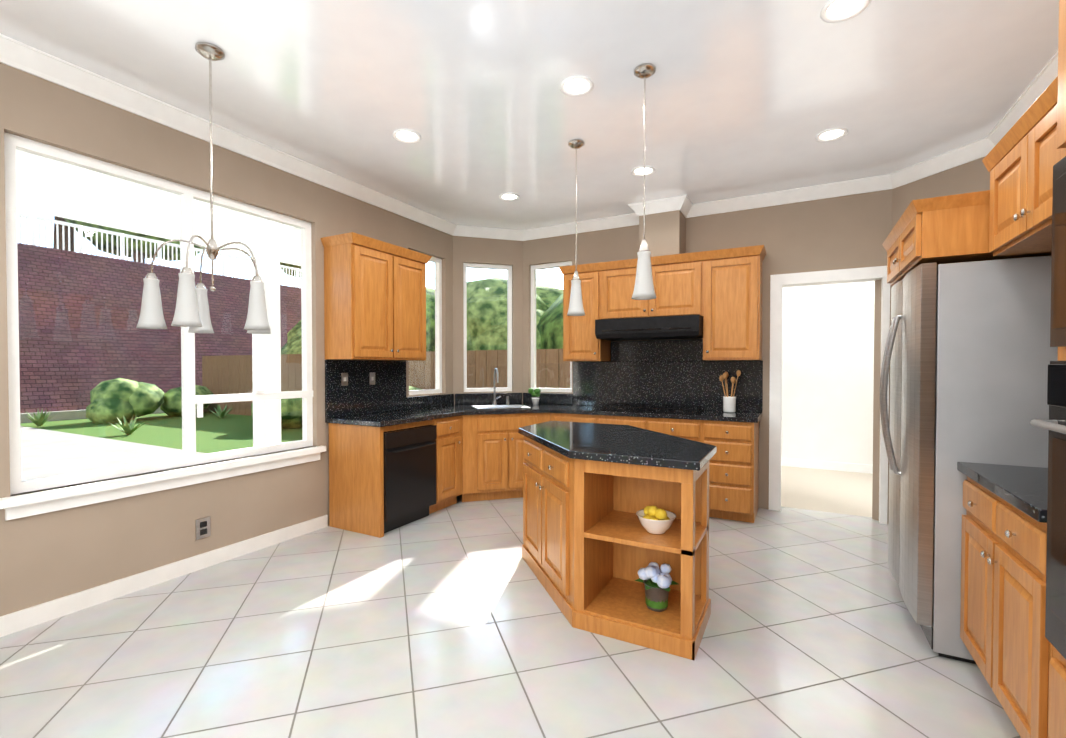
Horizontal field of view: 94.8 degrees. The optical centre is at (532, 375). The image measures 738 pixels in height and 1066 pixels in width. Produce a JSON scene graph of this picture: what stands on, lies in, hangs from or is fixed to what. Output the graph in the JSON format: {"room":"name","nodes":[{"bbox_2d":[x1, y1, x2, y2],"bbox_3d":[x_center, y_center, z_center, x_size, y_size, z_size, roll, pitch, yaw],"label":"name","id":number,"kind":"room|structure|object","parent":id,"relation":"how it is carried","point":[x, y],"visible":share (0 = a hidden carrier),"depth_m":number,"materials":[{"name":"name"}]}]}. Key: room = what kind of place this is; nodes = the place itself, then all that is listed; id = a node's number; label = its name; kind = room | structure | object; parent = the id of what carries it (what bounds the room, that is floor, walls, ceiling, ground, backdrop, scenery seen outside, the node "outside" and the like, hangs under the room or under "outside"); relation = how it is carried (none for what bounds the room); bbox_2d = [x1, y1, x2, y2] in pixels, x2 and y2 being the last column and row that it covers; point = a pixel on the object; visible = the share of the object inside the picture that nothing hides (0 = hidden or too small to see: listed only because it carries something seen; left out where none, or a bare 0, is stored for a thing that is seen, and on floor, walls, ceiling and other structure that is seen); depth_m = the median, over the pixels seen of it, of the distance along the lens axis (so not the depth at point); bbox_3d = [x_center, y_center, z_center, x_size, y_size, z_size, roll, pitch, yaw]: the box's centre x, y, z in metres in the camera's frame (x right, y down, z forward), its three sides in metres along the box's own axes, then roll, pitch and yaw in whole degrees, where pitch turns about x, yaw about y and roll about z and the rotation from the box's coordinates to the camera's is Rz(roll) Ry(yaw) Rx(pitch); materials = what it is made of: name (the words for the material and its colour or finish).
{"room":"kitchen","nodes":[
{"label":"kitchen","id":0,"kind":"room"},
{"bbox_2d":[0,63,989,616],"bbox_3d":[-0.231,-0.172,1.977,5.224,3.000,7.562,0,1,28],"label":"wall","id":1,"kind":"structure","parent":0,"point":[48,557],"depth_m":3.82,"materials":[{"name":"paint"}]},
{"bbox_2d":[4,132,312,494],"bbox_3d":[-2.303,-0.328,3.329,0.085,1.870,1.820,0,1,28],"label":"window","id":2,"kind":"structure","parent":1,"relation":"in","point":[190,400],"depth_m":3.12,"materials":[{"name":"clear glass"}]},
{"bbox_2d":[196,516,210,539],"bbox_3d":[-2.236,1.034,3.326,0.008,0.135,0.090,0,1,28],"label":"electrical outlet plate","id":3,"kind":"object","parent":1,"relation":"attached to","point":[202,527],"visible":1,"depth_m":3.32,"materials":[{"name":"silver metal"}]},
{"bbox_2d":[341,373,347,385],"bbox_3d":[-1.661,0.033,4.329,0.008,0.115,0.070,0,1,28],"label":"switch plate","id":4,"kind":"object","parent":1,"relation":"attached to","point":[344,379],"depth_m":4.33,"materials":[{"name":"silver metal"}]},
{"bbox_2d":[320,232,399,359],"bbox_3d":[-1.496,-0.649,4.309,0.348,1.020,0.522,0,1,28],"label":"upper cabinet","id":5,"kind":"object","parent":1,"relation":"attached to","point":[374,299],"depth_m":4.13,"materials":[{"name":"brown wood"}]},
{"bbox_2d":[369,372,374,384],"bbox_3d":[-1.509,0.029,4.611,0.008,0.115,0.070,0,1,28],"label":"switch plate","id":6,"kind":"object","parent":1,"relation":"attached to","point":[371,374],"depth_m":4.60,"materials":[{"name":"silver metal"}]},
{"bbox_2d":[389,248,427,360],"bbox_3d":[-1.312,-0.655,4.651,0.348,1.020,0.522,0,1,28],"label":"upper cabinet","id":7,"kind":"object","parent":1,"relation":"attached to","point":[412,263],"depth_m":4.62,"materials":[{"name":"brown wood"}]},
{"bbox_2d":[409,252,441,394],"bbox_3d":[-1.214,-0.561,5.374,0.060,1.530,0.600,0,1,28],"label":"window","id":8,"kind":"structure","parent":1,"relation":"in","point":[438,262],"depth_m":5.59,"materials":[{"name":"clear glass"}]},
{"bbox_2d":[463,263,511,391],"bbox_3d":[-0.552,-0.570,5.921,0.600,1.530,0.060,0,1,-17],"label":"window","id":9,"kind":"structure","parent":1,"relation":"in","point":[465,265],"depth_m":5.92,"materials":[{"name":"clear glass"}]},
{"bbox_2d":[0,34,1057,636],"bbox_3d":[-0.232,-0.172,2.027,4.850,3.000,7.350,0,1,28],"label":"trim","id":10,"kind":"structure","parent":1,"relation":"attached to","point":[16,54],"depth_m":3.64,"materials":[{"name":"paint"}]},
{"bbox_2d":[531,261,571,391],"bbox_3d":[0.237,-0.569,5.864,0.570,1.530,0.060,0,1,28],"label":"window","id":11,"kind":"structure","parent":1,"relation":"in","point":[534,268],"depth_m":5.94,"materials":[{"name":"clear glass"}]},
{"bbox_2d":[560,262,610,361],"bbox_3d":[0.626,-0.666,5.364,0.506,1.020,0.348,0,1,28],"label":"upper cabinet","id":12,"kind":"object","parent":1,"relation":"attached to","point":[580,342],"depth_m":5.21,"materials":[{"name":"brown wood"}]},
{"bbox_2d":[595,315,702,340],"bbox_3d":[1.192,-0.471,4.960,1.020,0.193,0.481,0,1,28],"label":"range hood","id":13,"kind":"object","parent":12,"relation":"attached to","point":[666,327],"visible":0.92,"depth_m":4.75,"materials":[{"name":"black metal"}]},
{"bbox_2d":[608,256,655,318],"bbox_3d":[1.038,-0.872,5.139,0.582,0.600,0.348,0,1,28],"label":"upper cabinet","id":14,"kind":"object","parent":1,"relation":"attached to","point":[621,273],"depth_m":4.99,"materials":[{"name":"brown wood"}]},
{"bbox_2d":[656,252,703,316],"bbox_3d":[1.432,-0.869,4.926,0.582,0.600,0.348,0,1,28],"label":"upper cabinet","id":15,"kind":"object","parent":1,"relation":"attached to","point":[679,277],"depth_m":4.74,"materials":[{"name":"brown wood"}]},
{"bbox_2d":[703,245,763,360],"bbox_3d":[1.871,-0.655,4.694,0.566,1.020,0.348,0,1,28],"label":"upper cabinet","id":16,"kind":"object","parent":1,"relation":"attached to","point":[732,318],"depth_m":4.52,"materials":[{"name":"brown wood"}]},
{"bbox_2d":[882,228,900,285],"bbox_3d":[2.439,-0.688,2.679,0.765,0.270,0.495,0,1,28],"label":"upper cabinet","id":17,"kind":"object","parent":1,"relation":"attached to","point":[888,244],"depth_m":2.95,"materials":[{"name":"brown wood"}]},
{"bbox_2d":[894,191,1036,279],"bbox_3d":[2.251,-0.682,2.332,0.765,0.270,0.495,0,1,28],"label":"upper cabinet","id":18,"kind":"object","parent":1,"relation":"attached to","point":[950,228],"depth_m":2.26,"materials":[{"name":"brown wood"}]},
{"bbox_2d":[982,76,1060,259],"bbox_3d":[2.045,-0.732,1.681,0.518,0.430,0.840,0,1,28],"label":"upper cabinet","id":19,"kind":"object","parent":1,"relation":"attached to","point":[1008,215],"depth_m":1.85,"materials":[{"name":"brown wood"}]},
{"bbox_2d":[0,496,1020,737],"bbox_3d":[-0.245,1.389,1.974,5.120,0.120,7.520,0,1,28],"label":"floor","id":20,"kind":"structure","parent":0,"point":[451,621],"depth_m":2.33,"materials":[{"name":"tile"}]},
{"bbox_2d":[384,425,436,532],"bbox_3d":[-1.281,0.872,4.348,0.658,0.836,0.624,0,1,28],"label":"dishwasher","id":21,"kind":"object","parent":20,"relation":"on","point":[409,475],"visible":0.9,"depth_m":4.18,"materials":[{"name":"black metal"}]},
{"bbox_2d":[385,415,464,513],"bbox_3d":[-1.054,0.839,4.827,0.618,0.888,0.430,0,1,28],"label":"base cabinet","id":22,"kind":"object","parent":20,"relation":"on","point":[450,431],"depth_m":4.66,"materials":[{"name":"brown wood"}]},
{"bbox_2d":[465,413,548,501],"bbox_3d":[-0.378,0.829,5.413,1.242,0.888,1.242,0,1,28],"label":"base cabinet","id":23,"kind":"object","parent":20,"relation":"on","point":[479,457],"depth_m":4.97,"materials":[{"name":"brown wood"}]},
{"bbox_2d":[325,339,762,426],"bbox_3d":[0.219,0.019,4.445,3.248,0.760,2.368,0,1,28],"label":"countertop","id":24,"kind":"structure","parent":23,"relation":"on","point":[670,372],"depth_m":4.99,"materials":[{"name":"black stone"}]},
{"bbox_2d":[472,368,530,408],"bbox_3d":[-0.372,0.130,5.386,0.560,0.425,0.547,0,1,-17],"label":"sink faucet","id":25,"kind":"object","parent":24,"relation":"on","point":[494,405],"visible":1,"depth_m":5.44,"materials":[{"name":"silver metal"}]},
{"bbox_2d":[528,388,540,404],"bbox_3d":[0.030,0.239,5.722,0.147,0.197,0.175,0,1,28],"label":"potted plant","id":26,"kind":"object","parent":24,"relation":"on","point":[534,392],"visible":1,"depth_m":5.68,"materials":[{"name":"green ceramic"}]},
{"bbox_2d":[600,403,703,413],"bbox_3d":[1.194,0.328,4.924,0.920,0.044,0.471,0,1,28],"label":"cooktop","id":27,"kind":"object","parent":24,"relation":"in","point":[654,409],"visible":1,"depth_m":4.84,"materials":[{"name":"black metal"}]},
{"bbox_2d":[719,370,740,412],"bbox_3d":[1.892,0.149,4.713,0.196,0.409,0.173,0,1,28],"label":"utensil crock","id":28,"kind":"object","parent":24,"relation":"on","point":[729,404],"visible":1,"depth_m":4.67,"materials":[{"name":"white ceramic"}]},
{"bbox_2d":[549,413,604,423],"bbox_3d":[0.583,0.832,5.256,0.596,0.888,0.618,0,1,28],"label":"base cabinet","id":29,"kind":"object","parent":20,"relation":"on","point":[584,418],"depth_m":4.98,"materials":[{"name":"brown wood"}]},
{"bbox_2d":[522,436,710,659],"bbox_3d":[0.451,0.866,3.106,1.320,0.888,1.192,0,1,28],"label":"kitchen island","id":30,"kind":"object","parent":20,"relation":"on","point":[591,546],"visible":0.85,"depth_m":2.64,"materials":[{"name":"brown wood"}]},
{"bbox_2d":[518,421,716,470],"bbox_3d":[0.452,0.400,3.105,1.370,0.040,1.250,0,1,28],"label":"island countertop","id":31,"kind":"structure","parent":30,"relation":"on","point":[624,444],"depth_m":2.74,"materials":[{"name":"black stone"}]},
{"bbox_2d":[636,505,675,533],"bbox_3d":[0.641,0.746,2.554,0.204,0.134,0.204,0,1,28],"label":"bowl","id":32,"kind":"object","parent":30,"relation":"in","point":[654,519],"visible":1,"depth_m":2.51,"materials":[{"name":"white ceramic"}]},
{"bbox_2d":[635,562,677,611],"bbox_3d":[0.650,1.104,2.578,0.220,0.229,0.224,0,1,28],"label":"flower pot","id":33,"kind":"object","parent":30,"relation":"in","point":[655,579],"visible":1,"depth_m":2.54,"materials":[{"name":"plant"}]},
{"bbox_2d":[605,415,652,430],"bbox_3d":[0.994,0.835,5.034,0.643,0.888,0.618,0,1,28],"label":"base cabinet","id":34,"kind":"object","parent":20,"relation":"on","point":[640,422],"depth_m":4.71,"materials":[{"name":"brown wood"}]},
{"bbox_2d":[653,418,704,441],"bbox_3d":[1.409,0.839,4.811,0.567,0.888,0.618,0,1,28],"label":"base cabinet","id":35,"kind":"object","parent":20,"relation":"on","point":[693,430],"depth_m":4.49,"materials":[{"name":"brown wood"}]},
{"bbox_2d":[701,420,758,522],"bbox_3d":[1.814,0.843,4.592,0.506,0.888,0.618,0,1,28],"label":"base cabinet","id":36,"kind":"object","parent":20,"relation":"on","point":[734,468],"depth_m":4.30,"materials":[{"name":"brown wood"}]},
{"bbox_2d":[880,255,1057,663],"bbox_3d":[2.314,0.395,2.539,0.837,1.850,0.850,0,1,28],"label":"refrigerator","id":37,"kind":"object","parent":20,"relation":"on","point":[970,353],"visible":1,"depth_m":2.26,"materials":[{"name":"silver metal"}]},
{"bbox_2d":[960,0,1065,737],"bbox_3d":[1.452,0.119,0.980,0.884,2.450,2.695,0,1,28],"label":"cabinet","id":38,"kind":"object","parent":20,"relation":"on","point":[1019,658],"visible":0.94,"depth_m":1.69,"materials":[{"name":"brown wood"}]},
{"bbox_2d":[957,462,1047,522],"bbox_3d":[2.007,0.188,1.722,0.608,0.510,0.863,0,1,28],"label":"countertop","id":39,"kind":"structure","parent":38,"relation":"on","point":[1024,489],"depth_m":1.85,"materials":[{"name":"black stone"}]},
{"bbox_2d":[1030,156,1065,658],"bbox_3d":[1.307,0.088,1.077,0.085,1.390,0.850,0,1,28],"label":"wall oven","id":40,"kind":"object","parent":38,"relation":"in","point":[1055,613],"visible":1,"depth_m":1.39,"materials":[{"name":"black glass"}]},
{"bbox_2d":[0,0,1058,229],"bbox_3d":[-0.245,-1.731,1.924,5.100,0.120,7.500,0,1,28],"label":"ceiling","id":41,"kind":"structure","parent":0,"point":[747,97],"depth_m":2.83,"materials":[{"name":"paint"}]},
{"bbox_2d":[136,42,270,333],"bbox_3d":[-1.659,-0.958,2.565,0.609,1.444,0.590,0,1,28],"label":"chandelier","id":42,"kind":"object","parent":41,"relation":"hanging from","point":[192,312],"visible":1,"depth_m":2.48,"materials":[{"name":"white glass"}]},
{"bbox_2d":[393,129,420,142],"bbox_3d":[-0.891,-1.689,3.466,0.194,0.011,0.194,0,1,-17],"label":"recessed light","id":43,"kind":"object","parent":41,"relation":"in","point":[403,135],"depth_m":3.46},
{"bbox_2d":[499,193,518,200],"bbox_3d":[-0.227,-1.709,4.698,0.194,0.011,0.194,0,1,19],"label":"recessed light","id":44,"kind":"object","parent":41,"relation":"in","point":[506,196],"depth_m":4.69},
{"bbox_2d":[567,139,584,315],"bbox_3d":[0.316,-1.070,3.587,0.136,1.254,0.136,0,1,28],"label":"pendant light","id":45,"kind":"object","parent":41,"relation":"hanging from","point":[576,308],"visible":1,"depth_m":3.56,"materials":[{"name":"white glass"}]},
{"bbox_2d":[560,76,592,95],"bbox_3d":[0.253,-1.679,2.850,0.194,0.011,0.194,0,1,-17],"label":"recessed light","id":46,"kind":"object","parent":41,"relation":"in","point":[574,85],"depth_m":2.84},
{"bbox_2d":[631,166,654,175],"bbox_3d":[0.917,-1.699,4.082,0.194,0.011,0.194,0,1,19],"label":"recessed light","id":47,"kind":"object","parent":41,"relation":"in","point":[638,171],"depth_m":4.07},
{"bbox_2d":[631,63,655,299],"bbox_3d":[0.615,-1.056,2.710,0.136,1.254,0.136,0,1,28],"label":"pendant light","id":48,"kind":"object","parent":41,"relation":"hanging from","point":[644,288],"visible":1,"depth_m":2.69,"materials":[{"name":"white glass"}]},
{"bbox_2d":[815,128,847,141],"bbox_3d":[2.097,-1.689,3.446,0.194,0.011,0.194,0,1,19],"label":"recessed light","id":49,"kind":"object","parent":41,"relation":"in","point":[835,133],"depth_m":3.44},
{"bbox_2d":[820,0,870,22],"bbox_3d":[1.415,-1.669,2.223,0.194,0.011,0.194,0,1,-17],"label":"recessed light","id":50,"kind":"object","parent":41,"relation":"in","point":[833,11],"depth_m":2.24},
{"bbox_2d":[781,466,872,516],"bbox_3d":[3.602,1.331,5.529,4.200,0.120,2.390,0,1,28],"label":"floor","id":51,"kind":"structure","parent":0,"point":[840,492],"depth_m":5.43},
{"bbox_2d":[781,281,874,473],"bbox_3d":[4.130,-0.119,6.486,4.200,2.750,0.165,0,1,28],"label":"wall","id":52,"kind":"structure","parent":0,"point":[827,370],"depth_m":6.49,"materials":[{"name":"white paint"}]},
{"label":"outside","id":53,"kind":"structure","parent":0,"visible":0},
{"bbox_2d":[17,243,300,412],"bbox_3d":[-31.385,-1.629,28.252,45.000,5.330,100.000,0,1,28],"label":"brick wall","id":54,"kind":"structure","parent":53,"point":[63,278],"depth_m":16.07,"materials":[{"name":"red brick"}]},
{"bbox_2d":[53,216,73,251],"bbox_3d":[-19.414,-8.995,21.176,7.841,9.628,7.097,0,1,28],"label":"trees","id":55,"kind":"object","parent":54,"relation":"on","point":[65,235],"depth_m":20.63,"materials":[{"name":"green plant"}]},
{"bbox_2d":[64,218,203,262],"bbox_3d":[-16.081,-6.141,20.293,3.972,3.948,4.347,0,1,28],"label":"trees","id":56,"kind":"object","parent":54,"relation":"on","point":[114,240],"depth_m":19.48,"materials":[{"name":"green plant"}]},
{"bbox_2d":[17,212,300,287],"bbox_3d":[-16.891,-4.629,14.837,0.100,1.100,26.320,0,1,28],"label":"terrace railing","id":57,"kind":"object","parent":54,"relation":"on","point":[80,235],"depth_m":18.10,"materials":[{"name":"white paint"}]},
{"bbox_2d":[280,262,300,278],"bbox_3d":[-15.448,-9.352,32.598,7.437,9.973,8.596,0,1,28],"label":"trees","id":58,"kind":"object","parent":54,"relation":"on","point":[284,264],"depth_m":31.41,"materials":[{"name":"green plant"}]},
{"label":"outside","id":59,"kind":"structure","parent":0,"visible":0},
{"bbox_2d":[20,407,207,480],"bbox_3d":[-6.232,1.174,11.901,14.840,0.250,75.000,0,1,28],"label":"patio","id":60,"kind":"structure","parent":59,"point":[54,460],"depth_m":8.54,"materials":[{"name":"concrete"}]},
{"bbox_2d":[16,150,300,446],"bbox_3d":[-3.961,-0.144,2.760,2.190,3.120,7.500,0,1,28],"label":"patio cover","id":61,"kind":"object","parent":60,"relation":"on","point":[170,211],"depth_m":4.90,"materials":[{"name":"white paint"}]},
{"bbox_2d":[20,412,301,452],"bbox_3d":[-4.975,1.399,14.067,105.000,0.270,100.000,0,1,28],"label":"lawn","id":62,"kind":"structure","parent":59,"point":[177,438],"depth_m":11.44,"materials":[{"name":"green plant"}]},
{"bbox_2d":[25,408,53,425],"bbox_3d":[-12.573,1.067,12.462,0.651,0.447,0.625,0,1,28],"label":"agave","id":63,"kind":"object","parent":62,"relation":"on","point":[42,419],"depth_m":12.43,"materials":[{"name":"green plant"}]},
{"bbox_2d":[86,378,163,423],"bbox_3d":[-11.371,0.734,13.666,1.425,1.340,1.730,0,1,28],"label":"bush","id":64,"kind":"object","parent":62,"relation":"on","point":[144,407],"depth_m":13.20,"materials":[{"name":"green plant"}]},
{"bbox_2d":[110,415,146,434],"bbox_3d":[-8.921,1.081,10.861,0.707,0.470,0.589,0,1,28],"label":"agave","id":65,"kind":"object","parent":62,"relation":"on","point":[131,428],"depth_m":10.84,"materials":[{"name":"green plant"}]},
{"bbox_2d":[160,385,212,415],"bbox_3d":[-10.761,0.804,15.253,1.494,1.032,1.461,0,1,28],"label":"bush","id":66,"kind":"object","parent":62,"relation":"on","point":[173,400],"depth_m":14.59,"materials":[{"name":"green plant"}]},
{"bbox_2d":[210,404,231,418],"bbox_3d":[-9.117,1.023,14.389,0.746,0.472,0.674,0,1,28],"label":"agave","id":67,"kind":"object","parent":62,"relation":"on","point":[220,413],"depth_m":14.34,"materials":[{"name":"green plant"}]},
{"bbox_2d":[251,398,301,428],"bbox_3d":[-6.066,0.855,11.965,1.652,0.999,1.487,0,1,28],"label":"bush","id":68,"kind":"object","parent":62,"relation":"on","point":[289,408],"depth_m":11.39,"materials":[{"name":"green plant"}]},
{"bbox_2d":[281,320,301,353],"bbox_3d":[-8.384,-0.591,21.895,8.179,5.416,6.805,0,1,28],"label":"greenery","id":69,"kind":"object","parent":62,"relation":"on","point":[292,336],"depth_m":18.90,"materials":[{"name":"green plant"}]},
{"bbox_2d":[202,349,569,415],"bbox_3d":[-0.494,0.377,10.772,24.000,1.880,0.080,0,1,28],"label":"fence","id":70,"kind":"object","parent":62,"relation":"on","point":[474,381],"depth_m":11.98,"materials":[{"name":"brown wood"}]},
{"bbox_2d":[409,386,422,390],"bbox_3d":[-3.144,0.866,10.342,1.962,1.290,2.240,0,1,28],"label":"bush","id":71,"kind":"object","parent":62,"relation":"on","point":[413,388],"depth_m":10.35,"materials":[{"name":"green plant"}]},
{"bbox_2d":[426,287,434,350],"bbox_3d":[-3.710,-0.729,19.748,8.414,5.697,7.203,0,1,28],"label":"greenery","id":72,"kind":"object","parent":62,"relation":"on","point":[429,330],"depth_m":16.93,"materials":[{"name":"green plant"}]},
{"bbox_2d":[467,277,506,350],"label":"greenery","id":73,"kind":"object","parent":62,"relation":"on","point":[491,301],"depth_m":14.22,"materials":[{"name":"green plant"}]},
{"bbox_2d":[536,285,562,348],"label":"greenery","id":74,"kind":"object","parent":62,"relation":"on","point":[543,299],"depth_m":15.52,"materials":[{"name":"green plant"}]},
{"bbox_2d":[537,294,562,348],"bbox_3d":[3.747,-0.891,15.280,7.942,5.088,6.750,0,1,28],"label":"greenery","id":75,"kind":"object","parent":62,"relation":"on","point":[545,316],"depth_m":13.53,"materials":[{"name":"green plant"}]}
]}

